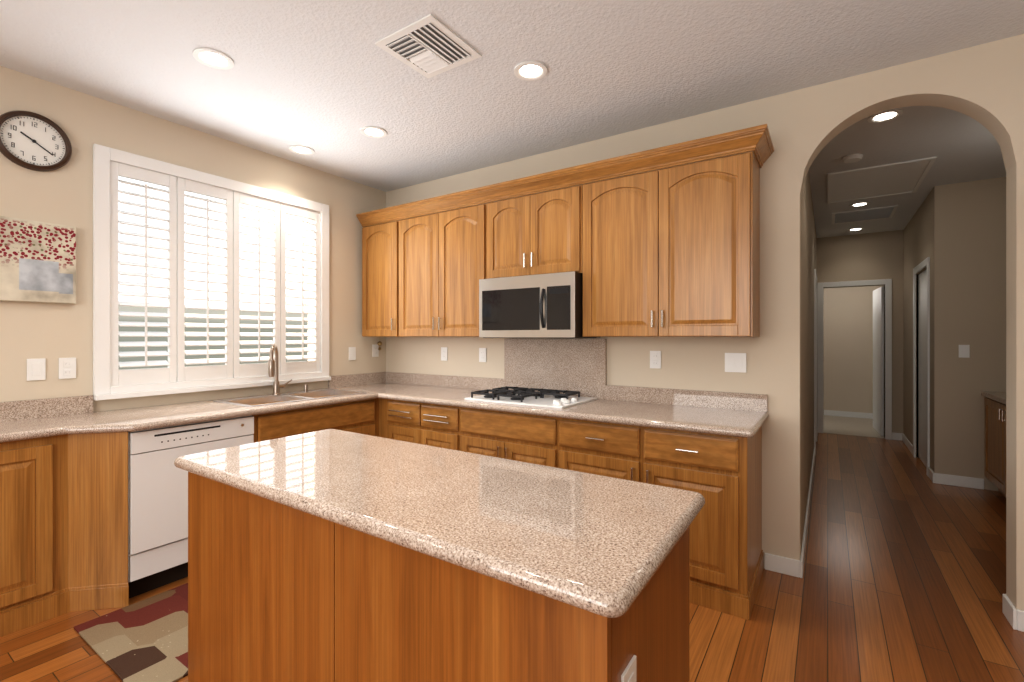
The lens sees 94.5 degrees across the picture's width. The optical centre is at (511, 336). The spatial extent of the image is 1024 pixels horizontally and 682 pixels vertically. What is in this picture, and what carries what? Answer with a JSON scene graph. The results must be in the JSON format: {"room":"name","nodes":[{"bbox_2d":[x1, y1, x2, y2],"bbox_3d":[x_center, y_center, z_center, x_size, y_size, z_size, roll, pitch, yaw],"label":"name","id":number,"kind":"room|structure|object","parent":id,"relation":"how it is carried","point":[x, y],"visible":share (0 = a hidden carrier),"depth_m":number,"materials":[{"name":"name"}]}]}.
{"room":"kitchen","nodes":[
{"label":"kitchen","id":0,"kind":"room"},
{"bbox_2d":[0,66,385,411],"bbox_3d":[-3.024,-0.020,1.963,0.150,2.740,6.610,0,0,34],"label":"wall","id":1,"kind":"structure","parent":0,"point":[52,333],"depth_m":2.73,"materials":[{"name":"paint"}]},
{"bbox_2d":[0,110,71,171],"bbox_3d":[-2.540,-1.040,2.516,0.038,0.304,0.304,0,0,34],"label":"clock","id":2,"kind":"object","parent":1,"relation":"attached to","point":[33,141],"visible":0.98,"depth_m":2.52,"materials":[{"name":"brown"}]},
{"bbox_2d":[27,358,45,380],"bbox_3d":[-2.546,0.174,2.533,0.007,0.115,0.071,0,0,34],"label":"outlet","id":3,"kind":"object","parent":1,"relation":"attached to","point":[36,368],"depth_m":2.53,"materials":[{"name":"white plastic"}]},
{"bbox_2d":[0,216,75,303],"bbox_3d":[-2.575,-0.400,2.469,0.032,0.430,0.450,0,0,34],"label":"picture","id":4,"kind":"object","parent":1,"relation":"attached to","point":[37,261],"visible":1,"depth_m":2.52},
{"bbox_2d":[59,358,75,378],"bbox_3d":[-2.477,0.174,2.637,0.007,0.115,0.071,0,0,34],"label":"outlet","id":5,"kind":"object","parent":1,"relation":"attached to","point":[67,366],"depth_m":2.63,"materials":[{"name":"white plastic"}]},
{"bbox_2d":[93,144,330,400],"bbox_3d":[-2.033,-0.372,3.399,0.205,1.475,1.540,0,0,34],"label":"window shutters","id":6,"kind":"object","parent":1,"relation":"attached to","point":[111,380],"visible":1,"depth_m":3.17,"materials":[{"name":"white wood"}]},
{"bbox_2d":[349,347,355,359],"bbox_3d":[-1.422,0.150,4.219,0.007,0.115,0.071,0,0,34],"label":"outlet","id":7,"kind":"object","parent":1,"relation":"attached to","point":[352,350],"depth_m":4.21,"materials":[{"name":"white plastic"}]},
{"bbox_2d":[372,344,378,356],"bbox_3d":[-1.279,0.131,4.434,0.007,0.115,0.071,0,0,34],"label":"outlet","id":8,"kind":"object","parent":1,"relation":"attached to","point":[375,352],"depth_m":4.43,"materials":[{"name":"white plastic"}]},
{"bbox_2d":[0,433,1023,681],"bbox_3d":[1.708,1.400,3.579,6.230,0.100,14.550,0,0,34],"label":"floor","id":9,"kind":"structure","parent":0,"point":[904,573],"depth_m":2.38,"materials":[{"name":"brown wood"}]},
{"bbox_2d":[74,583,187,681],"bbox_3d":[-1.354,1.344,2.493,0.780,0.010,1.255,0,0,34],"label":"rug","id":10,"kind":"object","parent":9,"relation":"on","point":[145,640],"visible":0.31,"depth_m":2.11,"materials":[{"name":"fabric"}]},
{"bbox_2d":[0,339,768,636],"bbox_3d":[-0.818,0.682,2.208,3.242,1.336,3.447,0,0,34],"label":"base cabinets","id":11,"kind":"object","parent":9,"relation":"on","point":[93,510],"visible":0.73,"depth_m":2.50,"materials":[{"name":"brown wood"}]},
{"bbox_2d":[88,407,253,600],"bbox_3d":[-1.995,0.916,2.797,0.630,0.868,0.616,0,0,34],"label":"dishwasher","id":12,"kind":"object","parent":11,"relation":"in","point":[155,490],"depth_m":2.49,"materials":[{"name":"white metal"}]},
{"bbox_2d":[268,344,308,395],"bbox_3d":[-1.672,0.242,3.549,0.164,0.378,0.378,0,0,34],"label":"faucet","id":13,"kind":"object","parent":11,"relation":"on","point":[273,355],"depth_m":3.51,"materials":[{"name":"silver metal"}]},
{"bbox_2d":[213,388,368,437],"bbox_3d":[-1.566,0.530,3.433,0.469,0.198,0.909,0,0,34],"label":"sink","id":14,"kind":"object","parent":11,"relation":"in","point":[276,398],"depth_m":3.44,"materials":[{"name":"beige stone"}]},
{"bbox_2d":[0,339,768,492],"bbox_3d":[-0.818,0.244,2.208,3.242,0.461,3.447,0,0,34],"label":"countertop","id":15,"kind":"structure","parent":11,"relation":"on","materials":[{"name":"stone"}]},
{"bbox_2d":[464,386,597,408],"bbox_3d":[0.131,0.407,3.278,0.760,0.055,0.520,0,0,34],"label":"cooktop","id":16,"kind":"object","parent":11,"relation":"in","point":[521,396],"depth_m":3.19,"materials":[{"name":"white metal"}]},
{"bbox_2d":[188,477,688,681],"bbox_3d":[-0.340,0.913,1.519,1.628,0.874,0.590,0,0,34],"label":"kitchen island","id":17,"kind":"object","parent":9,"relation":"on","point":[330,555],"depth_m":1.20,"materials":[{"name":"brown wood"}]},
{"bbox_2d":[174,429,704,628],"bbox_3d":[-0.344,0.454,1.521,1.700,0.040,0.670,0,0,34],"label":"island countertop","id":18,"kind":"structure","parent":17,"relation":"on","point":[591,546],"depth_m":1.21,"materials":[{"name":"beige stone"}]},
{"bbox_2d":[823,415,884,438],"bbox_3d":[4.726,1.348,7.492,2.450,0.004,1.790,0,0,34],"label":"tile floor","id":19,"kind":"structure","parent":9,"relation":"on","point":[853,426],"depth_m":7.10,"materials":[{"name":"beige tile"}]},
{"bbox_2d":[982,395,1005,497],"bbox_3d":[4.087,0.935,3.492,0.627,0.830,1.247,0,0,34],"label":"base cabinet","id":20,"kind":"object","parent":9,"relation":"on","point":[995,438],"depth_m":3.91,"materials":[{"name":"brown wood"}]},
{"bbox_2d":[981,391,1005,406],"bbox_3d":[4.074,0.499,3.489,0.647,0.038,1.266,0,0,34],"label":"countertop","id":21,"kind":"structure","parent":20,"relation":"on","point":[998,397],"depth_m":3.93,"materials":[{"name":"beige stone"}]},
{"bbox_2d":[0,0,1023,237],"bbox_3d":[1.708,-1.440,3.579,6.230,0.100,14.550,0,0,34],"label":"ceiling","id":22,"kind":"structure","parent":0,"point":[326,81],"depth_m":2.46,"materials":[{"name":"white paint"}]},
{"bbox_2d":[193,48,233,69],"bbox_3d":[-1.483,-1.385,2.353,0.183,0.010,0.178,0,0,34],"label":"recessed light","id":23,"kind":"object","parent":22,"relation":"in","point":[212,58],"depth_m":2.36,"materials":[{"name":"white"}]},
{"bbox_2d":[289,145,314,154],"bbox_3d":[-1.555,-1.385,3.501,0.185,0.010,0.178,0,0,34],"label":"recessed light","id":24,"kind":"object","parent":22,"relation":"in","point":[298,149],"depth_m":3.51,"materials":[{"name":"white glass"}]},
{"bbox_2d":[360,126,386,137],"bbox_3d":[-0.933,-1.385,3.194,0.179,0.010,0.180,0,0,34],"label":"recessed light","id":25,"kind":"object","parent":22,"relation":"in","point":[369,131],"depth_m":3.20,"materials":[{"name":"white glass"}]},
{"bbox_2d":[375,14,481,78],"bbox_3d":[-0.399,-1.384,2.285,0.360,0.014,0.360,0,0,34],"label":"ceiling vent","id":26,"kind":"object","parent":22,"relation":"in","point":[429,46],"visible":1,"depth_m":2.27,"materials":[{"name":"white metal"}]},
{"bbox_2d":[514,61,547,80],"bbox_3d":[0.097,-1.385,2.460,0.179,0.010,0.182,0,0,34],"label":"recessed light","id":27,"kind":"object","parent":22,"relation":"in","point":[525,70],"depth_m":2.47,"materials":[{"name":"white glass"}]},
{"bbox_2d":[849,202,869,206],"bbox_3d":[3.626,-1.385,4.940,0.169,0.010,0.197,0,0,34],"label":"recessed light","id":28,"kind":"object","parent":22,"relation":"in","point":[859,204],"depth_m":4.96,"materials":[{"name":"white"}]},
{"bbox_2d":[828,154,936,223],"bbox_3d":[3.469,-1.376,4.571,0.700,0.032,2.585,0,0,34],"label":"attic hatch","id":29,"kind":"object","parent":22,"relation":"attached to","point":[904,177],"depth_m":4.28,"materials":[{"name":"white paint"}]},
{"bbox_2d":[868,109,902,122],"bbox_3d":[2.337,-1.385,2.964,0.170,0.010,0.188,0,0,34],"label":"recessed light","id":30,"kind":"object","parent":22,"relation":"in","point":[887,115],"depth_m":2.97,"materials":[{"name":"white"}]},
{"bbox_2d":[386,34,1023,610],"bbox_3d":[1.297,-0.020,2.963,6.230,2.740,0.150,0,0,34],"label":"wall","id":31,"kind":"structure","parent":0,"point":[982,84],"depth_m":2.70,"materials":[{"name":"paint"}]},
{"bbox_2d":[360,204,403,336],"bbox_3d":[-1.037,-0.543,4.230,0.539,1.085,0.327,0,0,34],"label":"upper cabinet","id":32,"kind":"object","parent":31,"relation":"attached to","point":[382,244],"depth_m":4.08,"materials":[{"name":"brown wood"}]},
{"bbox_2d":[441,347,447,360],"bbox_3d":[-0.591,0.150,4.124,0.071,0.115,0.007,0,0,34],"label":"outlet","id":33,"kind":"object","parent":31,"relation":"attached to","point":[444,350],"depth_m":4.12,"materials":[{"name":"white plastic"}]},
{"bbox_2d":[404,185,491,336],"bbox_3d":[-0.488,-0.543,3.864,1.061,1.085,0.327,0,0,34],"label":"upper cabinet","id":34,"kind":"object","parent":31,"relation":"attached to","point":[442,249],"depth_m":3.70,"materials":[{"name":"brown wood"}]},
{"bbox_2d":[479,348,485,361],"bbox_3d":[-0.241,0.150,3.891,0.071,0.115,0.007,0,0,34],"label":"outlet","id":35,"kind":"object","parent":31,"relation":"attached to","point":[482,351],"depth_m":3.89,"materials":[{"name":"white plastic"}]},
{"bbox_2d":[472,256,579,337],"bbox_3d":[0.181,-0.238,3.343,0.760,0.488,0.450,0,0,34],"label":"microwave","id":36,"kind":"object","parent":31,"relation":"attached to","point":[525,298],"depth_m":3.19,"materials":[{"name":"silver metal"}]},
{"bbox_2d":[492,164,583,275],"bbox_3d":[0.215,-0.750,3.395,0.769,0.671,0.327,0,0,34],"label":"upper cabinet","id":37,"kind":"object","parent":31,"relation":"attached to","point":[548,225],"depth_m":3.21,"materials":[{"name":"brown wood"}]},
{"bbox_2d":[650,351,660,368],"bbox_3d":[0.940,0.150,3.104,0.071,0.115,0.007,0,0,34],"label":"outlet","id":38,"kind":"object","parent":31,"relation":"attached to","point":[655,356],"depth_m":3.10,"materials":[{"name":"white plastic"}]},
{"bbox_2d":[580,128,763,337],"bbox_3d":[0.918,-0.543,2.926,1.059,1.085,0.327,0,0,34],"label":"upper cabinet","id":39,"kind":"object","parent":31,"relation":"attached to","point":[671,251],"depth_m":2.72,"materials":[{"name":"brown wood"}]},
{"bbox_2d":[725,353,745,372],"bbox_3d":[1.339,0.154,2.837,0.117,0.115,0.007,0,0,34],"label":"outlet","id":40,"kind":"object","parent":31,"relation":"attached to","point":[734,362],"depth_m":2.84,"materials":[{"name":"white plastic"}]},
{"bbox_2d":[1002,594,1012,616],"bbox_3d":[2.847,1.302,2.026,1.069,0.095,0.018,0,0,34],"label":"baseboard","id":41,"kind":"structure","parent":31,"relation":"attached to","point":[1005,600],"depth_m":2.27,"materials":[{"name":"white"}]},
{"bbox_2d":[1008,604,1023,631],"bbox_3d":[3.007,1.302,1.724,1.669,0.095,0.014,0,0,34],"label":"baseboard","id":42,"kind":"structure","parent":31,"relation":"attached to","point":[1014,616],"depth_m":2.18,"materials":[{"name":"white wood"}]},
{"bbox_2d":[801,170,816,547],"bbox_3d":[2.978,-0.020,4.835,0.150,2.740,4.830,0,0,34],"label":"wall","id":43,"kind":"structure","parent":0,"point":[808,249],"depth_m":3.67,"materials":[{"name":"paint"}]},
{"bbox_2d":[797,447,814,577],"bbox_3d":[2.525,1.302,4.011,0.018,0.095,3.284,0,0,34],"label":"baseboard","id":44,"kind":"structure","parent":43,"relation":"attached to","point":[800,563],"depth_m":3.12,"materials":[{"name":"white"}]},
{"bbox_2d":[823,286,881,412],"bbox_3d":[5.618,-0.020,8.063,3.600,2.740,0.150,0,0,34],"label":"wall","id":45,"kind":"structure","parent":0,"point":[848,348],"depth_m":7.93,"materials":[{"name":"paint"}]},
{"bbox_2d":[824,410,872,418],"bbox_3d":[5.219,1.302,8.231,2.450,0.095,0.014,0,0,34],"label":"baseboard","id":46,"kind":"structure","parent":45,"relation":"attached to","point":[826,412],"depth_m":7.94,"materials":[{"name":"white"}]},
{"bbox_2d":[817,230,903,437],"bbox_3d":[4.734,-0.020,6.477,1.250,2.740,0.150,0,0,34],"label":"wall","id":47,"kind":"structure","parent":0,"point":[869,256],"depth_m":6.29,"materials":[{"name":"paint"}]},
{"bbox_2d":[873,286,883,435],"bbox_3d":[5.193,0.330,6.705,0.089,2.020,0.711,0,0,34],"label":"door","id":48,"kind":"structure","parent":47,"relation":"attached to","point":[878,360],"depth_m":6.60,"materials":[{"name":"white wood"}]},
{"bbox_2d":[904,183,955,474],"bbox_3d":[4.598,-0.020,5.281,0.150,2.740,2.290,0,0,34],"label":"wall","id":49,"kind":"structure","parent":0,"point":[930,229],"depth_m":4.36,"materials":[{"name":"paint"}]},
{"bbox_2d":[814,257,929,475],"bbox_3d":[4.267,0.290,5.641,1.100,2.120,2.060,0,0,34],"label":"trim","id":50,"kind":"structure","parent":49,"relation":"attached to","point":[818,354],"depth_m":6.21,"materials":[{"name":"white wood"}]},
{"bbox_2d":[899,433,912,454],"bbox_3d":[4.806,1.302,5.756,0.030,0.095,0.970,0,0,34],"label":"baseboard","id":51,"kind":"structure","parent":49,"relation":"attached to","point":[902,437],"depth_m":5.82,"materials":[{"name":"white"}]},
{"bbox_2d":[918,270,925,465],"bbox_3d":[4.322,0.325,4.930,0.040,2.030,0.800,0,0,34],"label":"door","id":52,"kind":"structure","parent":49,"relation":"attached to","point":[922,276],"depth_m":5.04,"materials":[{"name":"white wood"}]},
{"bbox_2d":[956,177,1005,490],"bbox_3d":[4.724,-0.020,3.911,1.580,2.740,0.150,0,0,34],"label":"wall","id":53,"kind":"structure","parent":0,"point":[981,268],"depth_m":4.21,"materials":[{"name":"paint"}]},
{"bbox_2d":[931,471,983,489],"bbox_3d":[4.028,1.302,4.277,0.344,0.095,0.014,0,0,34],"label":"baseboard","id":54,"kind":"structure","parent":53,"relation":"attached to","point":[946,479],"depth_m":4.27,"materials":[{"name":"white"}]},
{"bbox_2d":[959,345,969,357],"bbox_3d":[4.064,0.131,4.255,0.071,0.115,0.007,0,0,34],"label":"light switch","id":55,"kind":"object","parent":53,"relation":"attached to","point":[964,350],"depth_m":4.25,"materials":[{"name":"white plastic"}]},
{"label":"outside","id":56,"kind":"structure","parent":0,"visible":0},
{"bbox_2d":[119,176,307,369],"bbox_3d":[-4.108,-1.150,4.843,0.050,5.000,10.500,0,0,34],"label":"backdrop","id":57,"kind":"structure","parent":56,"point":[140,200],"depth_m":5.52,"materials":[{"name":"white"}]}
]}

